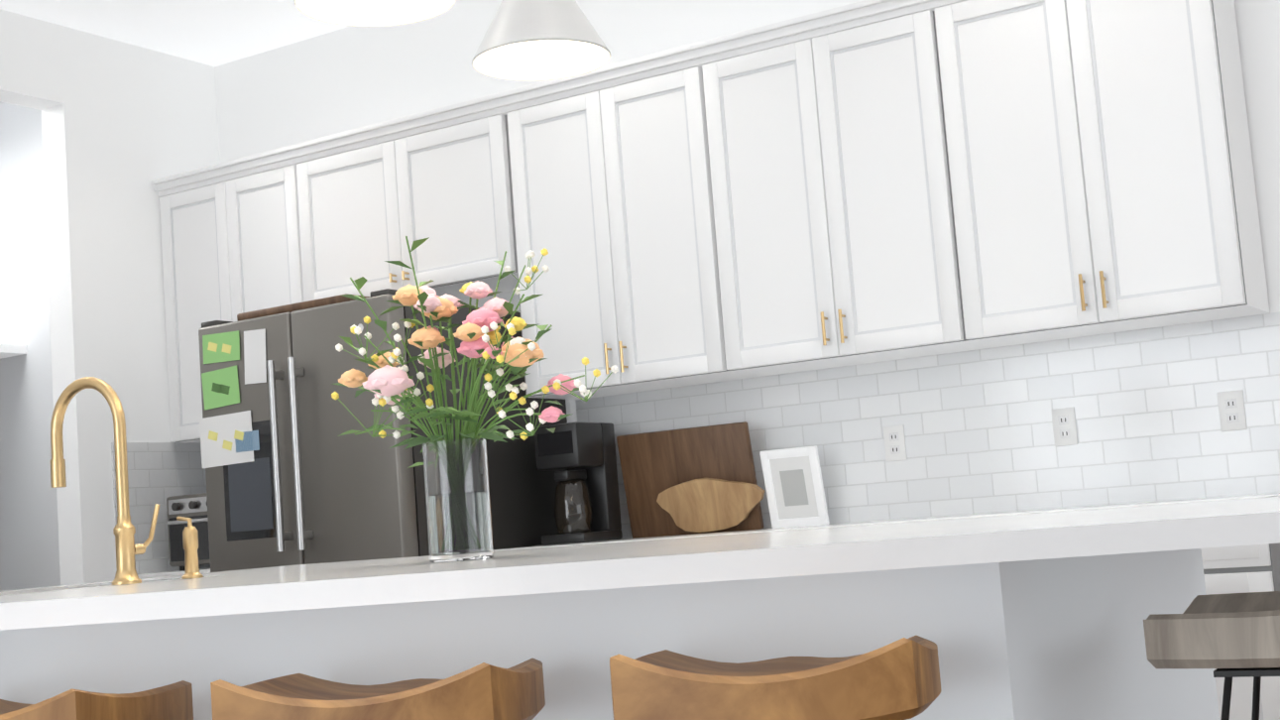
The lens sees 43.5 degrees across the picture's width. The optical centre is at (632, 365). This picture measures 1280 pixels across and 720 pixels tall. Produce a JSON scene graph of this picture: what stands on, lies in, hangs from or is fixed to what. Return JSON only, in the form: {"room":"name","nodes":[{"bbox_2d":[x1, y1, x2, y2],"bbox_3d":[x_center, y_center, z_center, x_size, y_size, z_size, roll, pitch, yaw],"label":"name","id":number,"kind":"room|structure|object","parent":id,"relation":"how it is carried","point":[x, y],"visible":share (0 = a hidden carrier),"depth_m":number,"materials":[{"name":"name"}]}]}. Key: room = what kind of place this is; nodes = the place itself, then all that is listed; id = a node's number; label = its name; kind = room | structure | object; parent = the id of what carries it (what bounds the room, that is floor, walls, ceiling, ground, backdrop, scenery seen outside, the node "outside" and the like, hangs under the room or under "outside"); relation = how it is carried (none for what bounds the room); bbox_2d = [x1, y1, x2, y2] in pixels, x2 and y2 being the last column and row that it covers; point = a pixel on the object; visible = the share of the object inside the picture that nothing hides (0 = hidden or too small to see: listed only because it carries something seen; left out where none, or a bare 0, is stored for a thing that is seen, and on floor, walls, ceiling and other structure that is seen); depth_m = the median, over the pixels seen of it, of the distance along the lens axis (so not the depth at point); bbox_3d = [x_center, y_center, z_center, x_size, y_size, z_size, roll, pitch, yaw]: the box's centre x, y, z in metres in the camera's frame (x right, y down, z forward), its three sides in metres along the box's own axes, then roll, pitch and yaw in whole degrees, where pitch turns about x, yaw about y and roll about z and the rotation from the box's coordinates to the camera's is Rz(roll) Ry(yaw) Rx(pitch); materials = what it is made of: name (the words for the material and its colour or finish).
{"room":"kitchen","nodes":[
{"label":"kitchen","id":0,"kind":"room"},
{"bbox_2d":[0,101,39,590],"bbox_3d":[-3.438,0.289,6.677,0.570,3.190,2.000,-8,-6,31],"label":"wall","id":1,"kind":"structure","parent":0,"point":[29,543],"depth_m":7.38,"materials":[{"name":"white paint"}]},
{"bbox_2d":[19,106,60,586],"bbox_3d":[-2.395,0.256,7.151,0.710,3.190,0.100,-8,-6,31],"label":"wall","id":2,"kind":"structure","parent":0,"point":[31,132],"depth_m":7.30,"materials":[{"name":"white paint"}]},
{"bbox_2d":[0,8,219,585],"bbox_3d":[-4.581,0.001,2.830,0.140,3.190,10.640,-8,-6,31],"label":"wall","id":3,"kind":"structure","parent":0,"point":[124,125],"depth_m":6.67,"materials":[{"name":"white paint"}]},
{"bbox_2d":[111,442,210,574],"bbox_3d":[-1.946,0.598,6.846,0.008,0.545,0.655,-8,-6,31],"label":"backsplash","id":4,"kind":"structure","parent":3,"relation":"attached to","point":[157,471],"depth_m":6.75,"materials":[{"name":"tile"}]},
{"bbox_2d":[0,0,349,66],"bbox_3d":[2.054,-2.082,3.033,14.800,0.130,9.800,-8,-6,31],"label":"ceiling","id":5,"kind":"structure","parent":0,"point":[214,33],"depth_m":6.72,"materials":[{"name":"white paint"}]},
{"bbox_2d":[293,0,456,26],"bbox_3d":[-0.547,-1.290,3.206,0.316,1.161,0.316,-8,-6,31],"label":"pendant light","id":6,"kind":"object","parent":5,"relation":"hanging from","point":[370,13],"visible":1,"depth_m":3.27,"materials":[{"name":"white"}]},
{"bbox_2d":[471,0,610,81],"bbox_3d":[-0.249,-1.266,3.691,0.316,1.161,0.316,-8,-6,31],"label":"pendant light","id":7,"kind":"object","parent":5,"relation":"hanging from","point":[534,40],"visible":1,"depth_m":3.60,"materials":[{"name":"white"}]},
{"bbox_2d":[214,0,1279,522],"bbox_3d":[3.722,-0.523,3.886,13.220,3.190,0.140,-8,-6,31],"label":"wall","id":8,"kind":"structure","parent":0,"point":[345,79],"depth_m":6.62,"materials":[{"name":"white paint"}]},
{"bbox_2d":[154,150,314,442],"bbox_3d":[-1.550,-0.255,6.836,0.862,1.087,0.368,-8,-6,31],"label":"upper cabinet","id":9,"kind":"object","parent":8,"relation":"attached to","point":[237,241],"depth_m":6.73,"materials":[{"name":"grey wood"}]},
{"bbox_2d":[306,103,512,299],"bbox_3d":[-0.812,-0.588,6.394,1.050,0.622,0.368,-8,-6,31],"label":"upper cabinet","id":10,"kind":"object","parent":8,"relation":"attached to","point":[445,179],"depth_m":6.20,"materials":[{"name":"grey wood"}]},
{"bbox_2d":[492,47,774,399],"bbox_3d":[0.010,-0.466,5.878,0.980,1.087,0.368,-8,-6,31],"label":"upper cabinet","id":11,"kind":"object","parent":8,"relation":"attached to","point":[621,177],"depth_m":5.69,"materials":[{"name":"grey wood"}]},
{"bbox_2d":[718,0,1010,374],"bbox_3d":[0.729,-0.563,5.436,0.981,1.087,0.368,-8,-6,31],"label":"upper cabinet","id":12,"kind":"object","parent":8,"relation":"attached to","point":[868,180],"depth_m":5.24,"materials":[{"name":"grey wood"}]},
{"bbox_2d":[575,311,1279,538],"bbox_3d":[0.915,0.251,5.501,2.630,0.545,0.008,-8,-6,31],"label":"backsplash","id":13,"kind":"structure","parent":8,"relation":"attached to","point":[980,430],"depth_m":5.28,"materials":[{"name":"tile"}]},
{"bbox_2d":[883,424,906,461],"label":"outlet plates","id":14,"kind":"object","parent":13,"relation":"attached to","point":[894,439],"depth_m":5.50,"materials":[{"name":"white plastic"}]},
{"bbox_2d":[1050,407,1077,446],"label":"outlet plates","id":15,"kind":"object","parent":13,"relation":"attached to","point":[1064,419],"depth_m":5.19,"materials":[{"name":"white plastic"}]},
{"bbox_2d":[1217,389,1247,431],"label":"outlet plates","id":16,"kind":"object","parent":13,"relation":"attached to","point":[1231,410],"depth_m":4.92,"materials":[{"name":"white plastic"}]},
{"bbox_2d":[952,0,1270,345],"bbox_3d":[1.417,-0.656,5.013,0.906,1.087,0.368,-8,-6,31],"label":"upper cabinet","id":17,"kind":"object","parent":8,"relation":"attached to","point":[1110,158],"depth_m":4.81,"materials":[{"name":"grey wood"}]},
{"bbox_3d":[1.873,1.070,2.044,14.800,0.050,16.200,-8,-6,31],"label":"floor","id":18,"kind":"structure","parent":0,"visible":0},
{"bbox_2d":[0,680,193,719],"bbox_3d":[-0.892,0.875,2.378,0.462,0.802,0.360,-6,-6,13],"label":"stool","id":19,"kind":"object","parent":18,"relation":"on","point":[173,701],"visible":1,"depth_m":2.29,"materials":[{"name":"brown wood"}]},
{"bbox_2d":[137,568,210,578],"bbox_3d":[-1.526,1.276,6.560,0.838,0.920,0.680,-8,-6,31],"label":"base cabinet","id":20,"kind":"object","parent":18,"relation":"on","point":[166,573],"depth_m":6.43,"materials":[{"name":"grey"}]},
{"bbox_2d":[166,492,210,570],"bbox_3d":[-1.653,0.679,6.679,0.460,0.308,0.403,-8,-6,31],"label":"toaster oven","id":21,"kind":"object","parent":20,"relation":"on","point":[193,507],"visible":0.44,"depth_m":6.60,"materials":[{"name":"grey metal"}]},
{"bbox_2d":[210,658,545,719],"bbox_3d":[-0.328,0.823,2.278,0.462,0.802,0.360,-5,-6,8],"label":"stool","id":22,"kind":"object","parent":18,"relation":"on","point":[484,691],"visible":1,"depth_m":2.15,"materials":[{"name":"brown wood"}]},
{"bbox_2d":[198,288,567,572],"bbox_3d":[-0.886,0.714,5.927,0.917,1.818,1.078,-8,-6,31],"label":"fridge","id":23,"kind":"object","parent":18,"relation":"on","point":[291,478],"visible":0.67,"depth_m":5.57,"materials":[{"name":"grey metal"}]},
{"bbox_2d":[236,293,370,321],"bbox_3d":[-1.103,-0.200,5.971,0.540,0.033,0.480,-8,-6,31],"label":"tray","id":24,"kind":"object","parent":23,"relation":"on","point":[291,307],"visible":0.29,"depth_m":5.76,"materials":[{"name":"brown wood"}]},
{"bbox_2d":[0,576,1219,719],"bbox_3d":[-0.415,0.863,3.012,2.438,0.889,2.507,-8,-6,31],"label":"kitchen island","id":25,"kind":"object","parent":18,"relation":"on","point":[1093,663],"depth_m":2.55,"materials":[{"name":"paint"}]},
{"bbox_2d":[0,508,1279,659],"bbox_3d":[-0.652,0.348,2.347,2.884,0.040,1.130,-8,-6,31],"label":"island countertop","id":26,"kind":"structure","parent":25,"relation":"on","point":[1020,575],"depth_m":2.42,"materials":[{"name":"white stone"}]},
{"bbox_2d":[50,376,203,584],"bbox_3d":[-1.096,0.245,3.453,0.257,0.442,0.212,-8,-6,31],"label":"faucet","id":27,"kind":"object","parent":26,"relation":"on","point":[127,547],"visible":1,"depth_m":3.36,"materials":[{"name":"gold metal"}]},
{"bbox_2d":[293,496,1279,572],"bbox_3d":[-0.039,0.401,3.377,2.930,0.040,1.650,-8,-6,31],"label":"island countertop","id":28,"kind":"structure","parent":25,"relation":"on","point":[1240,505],"depth_m":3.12,"materials":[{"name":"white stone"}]},
{"bbox_2d":[331,235,618,562],"bbox_3d":[-0.335,0.066,3.175,0.626,0.629,0.462,-8,-6,31],"label":"vase","id":29,"kind":"object","parent":28,"relation":"on","point":[458,500],"visible":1,"depth_m":3.11,"materials":[{"name":"clear glass"}]},
{"bbox_2d":[609,635,940,719],"bbox_3d":[0.226,0.771,2.179,0.462,0.802,0.360,-6,-6,12],"label":"stool","id":30,"kind":"object","parent":18,"relation":"on","point":[899,679],"visible":1,"depth_m":2.04,"materials":[{"name":"brown wood"}]},
{"bbox_2d":[1143,590,1279,719],"bbox_3d":[1.018,0.736,2.429,0.361,0.802,0.468,-8,-6,31],"label":"stool","id":31,"kind":"object","parent":18,"relation":"on","point":[1228,637],"visible":1,"depth_m":2.32,"materials":[{"name":"grey wood"}]},
{"bbox_2d":[1201,542,1279,719],"bbox_3d":[1.582,0.879,4.671,0.701,0.879,0.643,-8,-6,31],"label":"base cabinet","id":32,"kind":"object","parent":18,"relation":"on","point":[1242,568],"depth_m":4.28,"materials":[{"name":"grey wood"}]},
{"bbox_2d":[493,492,1279,551],"bbox_3d":[0.742,0.529,5.198,2.590,0.040,0.664,-8,-6,31],"label":"countertop","id":33,"kind":"structure","parent":32,"relation":"on","point":[1275,494],"depth_m":4.99,"materials":[{"name":"white stone"}]},
{"bbox_2d":[534,422,622,545],"bbox_3d":[-0.199,0.429,5.871,0.190,0.430,0.262,-8,-6,31],"label":"coffee maker","id":34,"kind":"object","parent":33,"relation":"on","point":[582,456],"visible":1,"depth_m":5.79,"materials":[{"name":"grey plastic"}]},
{"bbox_2d":[616,421,764,538],"bbox_3d":[0.219,0.414,5.793,0.593,0.383,0.111,-8,-6,31],"label":"cutting boards","id":35,"kind":"object","parent":33,"relation":"on","point":[691,480],"visible":1,"depth_m":5.77,"materials":[{"name":"brown wood"}]},
{"bbox_2d":[759,445,829,528],"bbox_3d":[0.562,0.422,5.572,0.215,0.273,0.065,-8,-6,31],"label":"picture frame","id":36,"kind":"object","parent":33,"relation":"on","point":[794,487],"visible":0.98,"depth_m":5.57,"materials":[{"name":"white wood"}]}
]}

